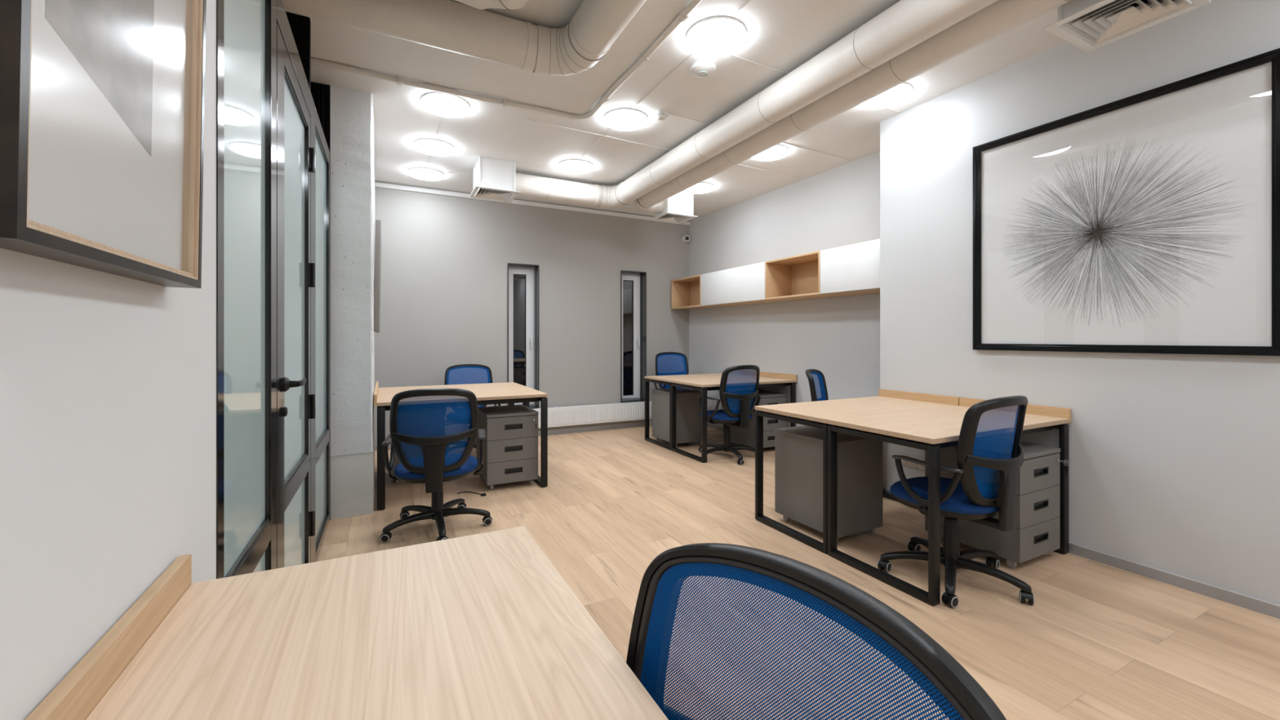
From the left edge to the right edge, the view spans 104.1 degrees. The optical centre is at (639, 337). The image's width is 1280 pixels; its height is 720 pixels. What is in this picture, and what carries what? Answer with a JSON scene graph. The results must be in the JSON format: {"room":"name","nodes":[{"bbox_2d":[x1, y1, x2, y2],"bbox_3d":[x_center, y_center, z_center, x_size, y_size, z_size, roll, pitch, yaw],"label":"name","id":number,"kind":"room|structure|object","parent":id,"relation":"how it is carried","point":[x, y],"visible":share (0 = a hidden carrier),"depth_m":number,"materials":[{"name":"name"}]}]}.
{"room":"open-plan office","nodes":[
{"label":"open-plan office","id":0,"kind":"room"},
{"bbox_2d":[0,0,330,719],"bbox_3d":[-1.715,-0.235,1.042,1.500,2.870,8.820,0,0,-27],"label":"wall","id":1,"kind":"structure","parent":0,"point":[108,381],"depth_m":0.65,"materials":[{"name":"paint"}]},
{"bbox_2d":[0,0,206,288],"bbox_3d":[-0.679,-0.444,0.653,0.046,0.712,0.498,1,0,-27],"label":"framed picture","id":2,"kind":"object","parent":1,"relation":"attached to","point":[102,102],"visible":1,"depth_m":0.61,"materials":[{"name":"white paper"}]},
{"bbox_2d":[216,0,276,578],"bbox_3d":[-1.119,-0.010,1.407,0.045,2.420,0.665,0,0,-27],"label":"glass partition","id":3,"kind":"structure","parent":1,"relation":"in","point":[246,29],"depth_m":1.40,"materials":[{"name":"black glass"}]},
{"bbox_2d":[276,0,311,115],"bbox_3d":[-1.460,-1.160,2.083,0.045,0.120,0.846,0,0,-27],"label":"trim","id":4,"kind":"structure","parent":1,"relation":"attached to","point":[282,21],"depth_m":2.00,"materials":[{"name":"black metal"}]},
{"bbox_2d":[285,11,311,91],"bbox_3d":[-2.334,-1.335,2.309,1.355,0.670,0.040,0,0,-27],"label":"trim","id":5,"kind":"structure","parent":1,"relation":"attached to","point":[300,25],"depth_m":2.59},
{"bbox_2d":[310,93,329,562],"bbox_3d":[-1.859,-0.010,2.872,0.046,2.420,0.917,0,0,-27],"label":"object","id":6,"kind":"structure","parent":1,"relation":"in","point":[320,180],"depth_m":2.87,"materials":[{"name":"black metal"}]},
{"bbox_2d":[276,22,315,568],"bbox_3d":[-1.444,0.049,2.114,0.102,2.278,0.870,0,0,-27],"label":"door","id":7,"kind":"structure","parent":6,"relation":"attached to","point":[295,158],"depth_m":2.07,"materials":[{"name":"clear glass"}]},
{"bbox_2d":[311,81,330,218],"bbox_3d":[-2.676,-1.235,3.006,1.382,0.870,0.068,0,0,-27],"label":"trim","id":8,"kind":"structure","parent":1,"relation":"attached to","point":[321,93],"depth_m":3.28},
{"bbox_2d":[329,84,374,519],"bbox_3d":[-2.030,-0.235,3.540,0.252,2.870,0.447,0,0,-27],"label":"wall column","id":9,"kind":"structure","parent":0,"point":[352,457],"depth_m":3.35,"materials":[{"name":"concrete"}]},
{"bbox_2d":[373,219,381,332],"bbox_3d":[-2.226,-0.465,4.224,0.063,0.830,1.150,0,0,-27],"label":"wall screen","id":10,"kind":"object","parent":9,"relation":"attached to","point":[377,274],"visible":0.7,"depth_m":3.72,"materials":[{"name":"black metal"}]},
{"bbox_2d":[373,166,374,439],"bbox_3d":[-2.527,-0.235,4.503,0.215,2.870,1.720,0,0,-27],"label":"wall","id":11,"kind":"structure","parent":0,"point":[374,166],"depth_m":4.88,"materials":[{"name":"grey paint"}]},
{"bbox_2d":[374,181,688,444],"bbox_3d":[-1.119,-0.235,6.344,4.400,2.870,0.270,0,0,-27],"label":"wall","id":12,"kind":"structure","parent":0,"point":[445,260],"depth_m":5.95,"materials":[{"name":"grey paint"}]},
{"bbox_2d":[374,421,652,450],"bbox_3d":[-1.059,1.172,6.215,3.960,0.056,0.014,0,0,-27],"label":"baseboard","id":13,"kind":"structure","parent":12,"relation":"attached to","point":[637,424],"depth_m":6.43,"materials":[{"name":"metal"}]},
{"bbox_2d":[507,262,538,408],"bbox_3d":[-1.456,-0.013,6.127,0.382,1.757,0.217,0,0,-27],"label":"window","id":14,"kind":"structure","parent":12,"relation":"in","point":[522,279],"depth_m":6.18,"materials":[{"name":"white plastic"}]},
{"bbox_2d":[374,182,689,225],"bbox_3d":[-1.055,-1.629,6.208,3.960,0.046,0.030,0,0,-27],"label":"trim","id":15,"kind":"structure","parent":12,"relation":"attached to","point":[376,184],"depth_m":6.02,"materials":[{"name":"white paint"}]},
{"bbox_2d":[467,400,652,429],"bbox_3d":[-0.901,1.025,6.248,2.400,0.348,0.097,0,0,-27],"label":"radiator","id":16,"kind":"object","parent":12,"relation":"attached to","point":[623,411],"visible":0.58,"depth_m":6.37,"materials":[{"name":"white metal"}]},
{"bbox_2d":[620,270,646,403],"bbox_3d":[-0.133,-0.015,6.806,0.382,1.761,0.217,0,0,-27],"label":"window","id":17,"kind":"structure","parent":12,"relation":"in","point":[633,283],"depth_m":6.86,"materials":[{"name":"white plastic"}]},
{"bbox_2d":[682,235,690,242],"bbox_3d":[0.659,-1.400,7.040,0.096,0.096,0.114,0,0,-27],"label":"security camera","id":18,"kind":"object","parent":12,"relation":"attached to","point":[686,238],"visible":1,"depth_m":7.01,"materials":[{"name":"white paint"}]},
{"bbox_2d":[285,0,1076,221],"bbox_3d":[0.190,-1.730,2.149,5.900,0.120,9.050,0,0,-27],"label":"ceiling","id":19,"kind":"structure","parent":0,"point":[784,35],"depth_m":3.37,"materials":[{"name":"paint"}]},
{"bbox_2d":[408,167,444,180],"bbox_3d":[-2.158,-1.647,5.038,0.330,0.045,0.330,0,0,-27],"label":"ceiling lamp","id":20,"kind":"object","parent":19,"relation":"attached to","point":[421,173],"visible":1,"depth_m":4.97,"materials":[{"name":"white plastic"}]},
{"bbox_2d":[413,137,454,155],"bbox_3d":[-1.788,-1.647,4.336,0.330,0.045,0.330,0,0,-27],"label":"ceiling lamp","id":21,"kind":"object","parent":19,"relation":"attached to","point":[434,147],"visible":1,"depth_m":4.27,"materials":[{"name":"white plastic"}]},
{"bbox_2d":[435,115,441,136],"bbox_3d":[-1.569,-1.666,3.899,0.013,0.007,0.505,0,0,-27],"label":"cable","id":22,"kind":"object","parent":19,"relation":"attached to","point":[441,116],"visible":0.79,"depth_m":3.91,"materials":[{"name":"paint"}]},
{"bbox_2d":[420,92,470,117],"bbox_3d":[-1.382,-1.647,3.551,0.330,0.045,0.330,0,0,-27],"label":"ceiling lamp","id":23,"kind":"object","parent":19,"relation":"attached to","point":[440,104],"visible":1,"depth_m":3.49,"materials":[{"name":"white plastic"}]},
{"bbox_2d":[445,172,473,174],"bbox_3d":[-1.772,-1.666,5.064,0.386,0.007,0.012,0,0,-11],"label":"cable","id":24,"kind":"object","parent":19,"relation":"attached to","point":[446,172],"visible":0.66,"depth_m":5.05,"materials":[{"name":"paint"}]},
{"bbox_2d":[281,0,646,75],"bbox_3d":[-0.257,-1.555,0.015,2.556,0.228,5.262,0,0,-27],"label":"ventilation duct","id":25,"kind":"object","parent":19,"relation":"hanging from","point":[575,47],"visible":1,"depth_m":2.42,"materials":[{"name":"white metal"}]},
{"bbox_2d":[454,0,528,10],"bbox_3d":[0.291,-1.535,0.328,1.525,0.225,4.962,0,0,-44],"label":"ventilation duct","id":26,"kind":"object","parent":19,"relation":"hanging from","point":[510,5],"visible":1,"depth_m":2.14,"materials":[{"name":"white metal"}]},
{"bbox_2d":[468,156,519,202],"bbox_3d":[-1.407,-1.524,4.813,0.406,0.291,0.406,0,0,-27],"label":"ceiling vent","id":27,"kind":"object","parent":19,"relation":"in","point":[494,180],"visible":1,"depth_m":4.70,"materials":[{"name":"white metal"}]},
{"bbox_2d":[311,0,702,119],"bbox_3d":[-0.353,-1.653,0.452,2.984,0.045,6.027,0,0,-27],"label":"insulated pipe","id":28,"kind":"object","parent":19,"relation":"attached to","point":[682,16],"visible":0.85,"depth_m":3.18,"materials":[{"name":"white metal"}]},
{"bbox_2d":[558,159,593,173],"bbox_3d":[-0.619,-1.647,4.818,0.330,0.045,0.330,0,0,-27],"label":"ceiling lamp","id":29,"kind":"object","parent":19,"relation":"attached to","point":[569,166],"visible":1,"depth_m":4.75,"materials":[{"name":"white plastic"}]},
{"bbox_2d":[581,128,612,156],"bbox_3d":[-0.360,-1.666,4.241,0.013,0.007,0.780,0,0,-26],"label":"cable","id":30,"kind":"object","parent":19,"relation":"attached to","point":[611,128],"visible":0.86,"depth_m":4.27,"materials":[{"name":"paint"}]},
{"bbox_2d":[604,107,647,130],"bbox_3d":[-0.108,-1.647,3.786,0.330,0.045,0.330,0,0,-27],"label":"ceiling lamp","id":31,"kind":"object","parent":19,"relation":"attached to","point":[622,118],"visible":1,"depth_m":3.72,"materials":[{"name":"white plastic"}]},
{"bbox_2d":[655,109,667,119],"bbox_3d":[0.161,-1.644,3.685,0.092,0.052,0.092,0,0,-27],"label":"smoke detector","id":32,"kind":"object","parent":19,"relation":"attached to","point":[661,114],"visible":1,"depth_m":3.66,"materials":[{"name":"white paint"}]},
{"bbox_2d":[524,119,800,177],"bbox_3d":[0.398,-1.666,4.497,2.906,0.007,0.019,0,0,-29],"label":"cable","id":33,"kind":"object","parent":19,"relation":"attached to","point":[525,119],"visible":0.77,"depth_m":4.19,"materials":[{"name":"white plastic"}]},
{"bbox_2d":[635,52,693,106],"bbox_3d":[0.154,-1.666,3.226,0.015,0.007,0.804,0,0,-27],"label":"cable","id":34,"kind":"object","parent":19,"relation":"attached to","point":[686,59],"visible":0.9,"depth_m":3.19,"materials":[{"name":"paint"}]},
{"bbox_2d":[648,190,697,223],"bbox_3d":[0.382,-1.524,5.765,0.406,0.291,0.406,0,0,-27],"label":"ceiling vent","id":35,"kind":"object","parent":19,"relation":"in","point":[678,208],"visible":0.82,"depth_m":5.65,"materials":[{"name":"white metal"}]},
{"bbox_2d":[684,182,714,193],"bbox_3d":[0.649,-1.647,5.503,0.330,0.045,0.330,0,0,-27],"label":"ceiling lamp","id":36,"kind":"object","parent":19,"relation":"attached to","point":[702,187],"visible":0.68,"depth_m":5.45,"materials":[{"name":"white plastic"}]},
{"bbox_2d":[688,60,716,78],"bbox_3d":[0.388,-1.649,3.082,0.168,0.042,0.168,0,0,-27],"label":"smoke detector","id":37,"kind":"object","parent":19,"relation":"attached to","point":[702,68],"visible":1,"depth_m":3.04,"materials":[{"name":"white paint"}]},
{"bbox_2d":[685,16,746,57],"bbox_3d":[0.420,-1.647,2.752,0.330,0.045,0.330,0,0,-27],"label":"ceiling lamp","id":38,"kind":"object","parent":19,"relation":"attached to","point":[715,36],"visible":1,"depth_m":2.70,"materials":[{"name":"white plastic"}]},
{"bbox_2d":[735,0,751,13],"bbox_3d":[0.699,-1.666,2.162,0.015,0.007,0.893,0,0,-27],"label":"cable","id":39,"kind":"object","parent":19,"relation":"attached to","point":[748,1],"visible":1,"depth_m":2.51,"materials":[{"name":"paint"}]},
{"bbox_2d":[512,0,997,207],"bbox_3d":[0.961,-1.543,1.956,1.266,0.254,7.603,0,0,-27],"label":"ventilation duct","id":40,"kind":"object","parent":19,"relation":"hanging from","point":[905,24],"visible":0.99,"depth_m":3.03,"materials":[{"name":"white metal"}]},
{"bbox_2d":[667,112,848,159],"bbox_3d":[1.070,-1.666,4.178,2.010,0.007,0.018,0,0,-29],"label":"cable","id":41,"kind":"object","parent":19,"relation":"attached to","point":[668,113],"visible":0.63,"depth_m":4.30,"materials":[{"name":"plastic"}]},
{"bbox_2d":[751,144,788,160],"bbox_3d":[1.152,-1.647,4.457,0.330,0.045,0.330,0,0,-27],"label":"ceiling lamp","id":42,"kind":"object","parent":19,"relation":"attached to","point":[779,151],"visible":0.67,"depth_m":4.42,"materials":[{"name":"white plastic"}]},
{"bbox_2d":[728,53,899,111],"bbox_3d":[1.209,-1.666,3.296,1.595,0.007,0.018,0,0,-29],"label":"cable","id":43,"kind":"object","parent":19,"relation":"attached to","point":[729,54],"visible":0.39,"depth_m":3.05,"materials":[{"name":"plastic"}]},
{"bbox_2d":[634,0,1071,213],"bbox_3d":[1.677,-1.543,2.308,0.378,0.254,7.579,0,0,-26],"label":"ventilation duct","id":44,"kind":"object","parent":19,"relation":"hanging from","point":[1000,17],"visible":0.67,"depth_m":2.83,"materials":[{"name":"white metal"}]},
{"bbox_2d":[860,82,912,109],"bbox_3d":[1.677,-1.647,3.412,0.330,0.045,0.330,0,0,-27],"label":"ceiling lamp","id":45,"kind":"object","parent":19,"relation":"attached to","point":[897,95],"visible":0.66,"depth_m":3.39,"materials":[{"name":"white plastic"}]},
{"bbox_2d":[1044,0,1211,52],"bbox_3d":[2.075,-1.524,2.138,0.406,0.291,0.406,0,0,-27],"label":"ceiling vent","id":46,"kind":"object","parent":19,"relation":"in","point":[1100,23],"visible":1,"depth_m":2.17,"materials":[{"name":"white metal"}]},
{"bbox_2d":[688,151,879,427],"bbox_3d":[1.584,-0.235,5.649,0.225,2.870,3.434,0,0,-27],"label":"wall","id":47,"kind":"structure","parent":0,"point":[838,337],"depth_m":5.33,"materials":[{"name":"grey paint"}]},
{"bbox_2d":[671,274,715,309],"bbox_3d":[0.741,-0.600,6.700,0.315,0.400,0.723,0,0,-27],"label":"wall shelf","id":48,"kind":"object","parent":47,"relation":"attached to","point":[685,291],"visible":0.72,"depth_m":6.97,"materials":[{"name":"brown wood"}]},
{"bbox_2d":[706,422,723,431],"bbox_3d":[1.516,1.172,5.614,0.014,0.056,3.435,0,0,-29],"label":"baseboard","id":49,"kind":"structure","parent":47,"relation":"attached to","point":[709,425],"depth_m":6.56,"materials":[{"name":"metal"}]},
{"bbox_2d":[700,262,788,306],"bbox_3d":[1.187,-0.600,5.850,0.333,0.400,1.194,0,0,-27],"label":"upper cabinet","id":50,"kind":"object","parent":47,"relation":"attached to","point":[742,285],"visible":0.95,"depth_m":5.71,"materials":[{"name":"white wood"}]},
{"bbox_2d":[764,250,845,301],"bbox_3d":[1.643,-0.600,4.994,0.363,0.400,0.742,0,0,-27],"label":"wall shelf","id":51,"kind":"object","parent":47,"relation":"attached to","point":[795,277],"visible":0.7,"depth_m":5.23,"materials":[{"name":"brown wood"}]},
{"bbox_2d":[820,239,879,295],"bbox_3d":[1.986,-0.600,4.346,0.382,0.400,0.720,0,0,-27],"label":"upper cabinet","id":52,"kind":"object","parent":47,"relation":"attached to","point":[853,269],"visible":0.53,"depth_m":4.28,"materials":[{"name":"white wood"}]},
{"bbox_2d":[316,425,1279,719],"bbox_3d":[0.190,1.250,2.149,5.900,0.100,9.050,0,0,-27],"label":"floor","id":53,"kind":"structure","parent":0,"point":[1097,641],"depth_m":2.36,"materials":[{"name":"brown wood"}]},
{"bbox_2d":[25,525,668,719],"bbox_3d":[-0.284,0.798,0.517,0.631,0.804,1.200,0,0,-27],"label":"office desk","id":54,"kind":"object","parent":53,"relation":"on","point":[482,626],"visible":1,"depth_m":0.72,"materials":[{"name":"brown wood"}]},
{"bbox_2d":[391,407,444,483],"bbox_3d":[-1.954,0.901,4.373,0.408,0.598,0.508,0,0,-27],"label":"drawer pedestal","id":55,"kind":"object","parent":53,"relation":"on","point":[396,461],"visible":0.14,"depth_m":4.13,"materials":[{"name":"metal"}]},
{"bbox_2d":[379,388,492,542],"bbox_3d":[-1.261,0.747,3.141,0.636,0.906,0.631,0,0,-18],"label":"office chair","id":56,"kind":"object","parent":53,"relation":"on","point":[433,467],"visible":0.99,"depth_m":2.94,"materials":[{"name":"black plastic"}]},
{"bbox_2d":[375,381,528,405],"bbox_3d":[-1.694,0.797,4.517,1.235,0.806,0.590,0,0,-27],"label":"office desk","id":57,"kind":"object","parent":53,"relation":"on","point":[509,384],"visible":0.19,"depth_m":4.53,"materials":[{"name":"beige wood"}]},
{"bbox_2d":[373,386,547,510],"bbox_3d":[-1.424,0.797,3.990,1.235,0.806,0.590,0,0,-27],"label":"office desk","id":58,"kind":"object","parent":53,"relation":"on","point":[513,395],"visible":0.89,"depth_m":3.89,"materials":[{"name":"brown wood"}]},
{"bbox_2d":[457,491,486,496],"bbox_3d":[-1.282,1.193,3.826,0.243,0.014,0.060,0,0,16],"label":"power cable","id":59,"kind":"object","parent":53,"relation":"on","point":[482,494],"visible":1,"depth_m":3.82,"materials":[{"name":"black plastic"}]},
{"bbox_2d":[444,364,500,454],"bbox_3d":[-1.760,0.743,5.222,0.659,0.914,0.611,0,0,-2],"label":"office chair","id":60,"kind":"object","parent":53,"relation":"on","point":[448,375],"visible":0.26,"depth_m":5.38,"materials":[{"name":"blue fabric"}]},
{"bbox_2d":[476,404,538,489],"bbox_3d":[-1.120,0.901,4.187,0.408,0.598,0.508,0,0,-27],"label":"drawer pedestal","id":61,"kind":"object","parent":53,"relation":"on","point":[511,440],"visible":0.95,"depth_m":3.98,"materials":[{"name":"metal"}]},
{"bbox_2d":[653,351,695,390],"bbox_3d":[0.513,0.694,6.361,0.645,1.012,0.626,0,0,-27],"label":"office chair","id":62,"kind":"object","parent":53,"relation":"on","point":[686,371],"visible":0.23,"depth_m":6.60,"materials":[{"name":"blue fabric"}]},
{"bbox_2d":[652,387,701,447],"bbox_3d":[0.434,0.901,5.711,0.408,0.598,0.508,0,0,-27],"label":"drawer pedestal","id":63,"kind":"object","parent":53,"relation":"on","point":[688,420],"visible":0.69,"depth_m":5.52,"materials":[{"name":"metal"}]},
{"bbox_2d":[644,369,756,449],"bbox_3d":[0.726,0.797,5.852,1.208,0.806,0.602,0,0,-27],"label":"office desk","id":64,"kind":"object","parent":53,"relation":"on","point":[663,380],"visible":0.39,"depth_m":5.77,"materials":[{"name":"black metal"}]},
{"bbox_2d":[697,364,761,465],"bbox_3d":[0.857,0.730,5.003,0.629,0.940,0.636,0,0,-32],"label":"office chair","id":65,"kind":"object","parent":53,"relation":"on","point":[740,418],"visible":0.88,"depth_m":4.80,"materials":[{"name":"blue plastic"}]},
{"bbox_2d":[671,371,796,462],"bbox_3d":[1.002,0.797,5.314,1.208,0.806,0.602,0,0,-27],"label":"office desk","id":66,"kind":"object","parent":53,"relation":"on","point":[766,379],"visible":0.69,"depth_m":5.22,"materials":[{"name":"brown wood"}]},
{"bbox_2d":[728,390,786,448],"bbox_3d":[1.284,0.901,5.477,0.408,0.598,0.508,0,0,-27],"label":"drawer pedestal","id":67,"kind":"object","parent":53,"relation":"on","point":[746,436],"visible":0.41,"depth_m":5.27,"materials":[{"name":"metal"}]},
{"bbox_2d":[626,542,1006,719],"bbox_3d":[-0.031,0.739,0.418,0.627,0.923,0.645,0,0,-36],"label":"office chair","id":68,"kind":"object","parent":53,"relation":"on","point":[950,686],"visible":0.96,"depth_m":0.61,"materials":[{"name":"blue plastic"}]},
{"bbox_2d":[804,368,828,401],"bbox_3d":[1.637,0.732,4.093,0.656,0.936,0.611,0,0,-38],"label":"office chair","id":69,"kind":"object","parent":53,"relation":"on","point":[821,388],"visible":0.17,"depth_m":4.29,"materials":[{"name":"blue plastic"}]},
{"bbox_2d":[774,425,882,541],"bbox_3d":[1.185,0.901,3.174,0.408,0.598,0.508,0,0,-27],"label":"drawer pedestal","id":70,"kind":"object","parent":53,"relation":"on","point":[798,450],"visible":0.87,"depth_m":3.01,"materials":[{"name":"metal"}]},
{"bbox_2d":[754,388,959,553],"bbox_3d":[1.442,0.797,3.306,1.235,0.806,0.602,0,0,-27],"label":"office desk","id":71,"kind":"object","parent":53,"relation":"on","point":[815,414],"visible":0.6,"depth_m":3.25,"materials":[{"name":"beige wood"}]},
{"bbox_2d":[826,397,1071,605],"bbox_3d":[1.718,0.797,2.769,1.235,0.806,0.602,0,0,-27],"label":"office desk","id":72,"kind":"object","parent":53,"relation":"on","point":[932,429],"visible":0.84,"depth_m":2.65,"materials":[{"name":"brown wood"}]},
{"bbox_2d":[877,395,1034,608],"bbox_3d":[1.577,0.732,2.485,0.634,0.936,0.632,0,0,-29],"label":"office chair","id":73,"kind":"object","parent":53,"relation":"on","point":[964,495],"visible":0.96,"depth_m":2.28,"materials":[{"name":"black plastic"}]},
{"bbox_2d":[924,438,1060,567],"bbox_3d":[1.999,0.901,2.848,0.408,0.598,0.508,0,0,-27],"label":"drawer pedestal","id":74,"kind":"object","parent":53,"relation":"on","point":[1036,532],"visible":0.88,"depth_m":2.64,"materials":[{"name":"metal"}]},
{"bbox_2d":[1058,459,1068,475],"bbox_3d":[2.276,0.694,2.681,0.002,0.081,0.045,0,0,-27],"label":"key","id":75,"kind":"object","parent":74,"relation":"hanging from","point":[1065,461],"visible":1,"depth_m":2.67,"materials":[{"name":"silver metal"}]},
{"bbox_2d":[880,0,1279,604],"bbox_3d":[3.346,-0.235,1.709,0.685,2.870,5.186,0,0,-27],"label":"wall","id":76,"kind":"structure","parent":0,"point":[1174,459],"depth_m":2.66,"materials":[{"name":"grey paint"}]},
{"bbox_2d":[897,451,924,461],"bbox_3d":[1.971,0.859,3.622,0.017,0.026,0.208,0,0,-27],"label":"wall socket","id":77,"kind":"object","parent":76,"relation":"attached to","point":[898,453],"depth_m":3.62,"materials":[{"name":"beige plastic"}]},
{"bbox_2d":[901,459,924,471],"bbox_3d":[1.978,0.919,3.607,0.017,0.041,0.175,0,0,-27],"label":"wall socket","id":78,"kind":"object","parent":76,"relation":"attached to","point":[911,464],"depth_m":3.61,"materials":[{"name":"beige plastic"}]},
{"bbox_2d":[882,486,1279,618],"bbox_3d":[3.035,1.172,1.549,0.014,0.056,5.186,0,0,-27],"label":"baseboard","id":79,"kind":"structure","parent":76,"relation":"attached to","point":[1247,602],"depth_m":2.40,"materials":[{"name":"metal"}]},
{"bbox_2d":[973,48,1279,355],"bbox_3d":[2.450,-0.577,2.669,0.034,1.307,1.257,0,0,-27],"label":"framed picture","id":80,"kind":"object","parent":76,"relation":"attached to","point":[1148,221],"visible":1,"depth_m":2.52,"materials":[{"name":"white paper"}]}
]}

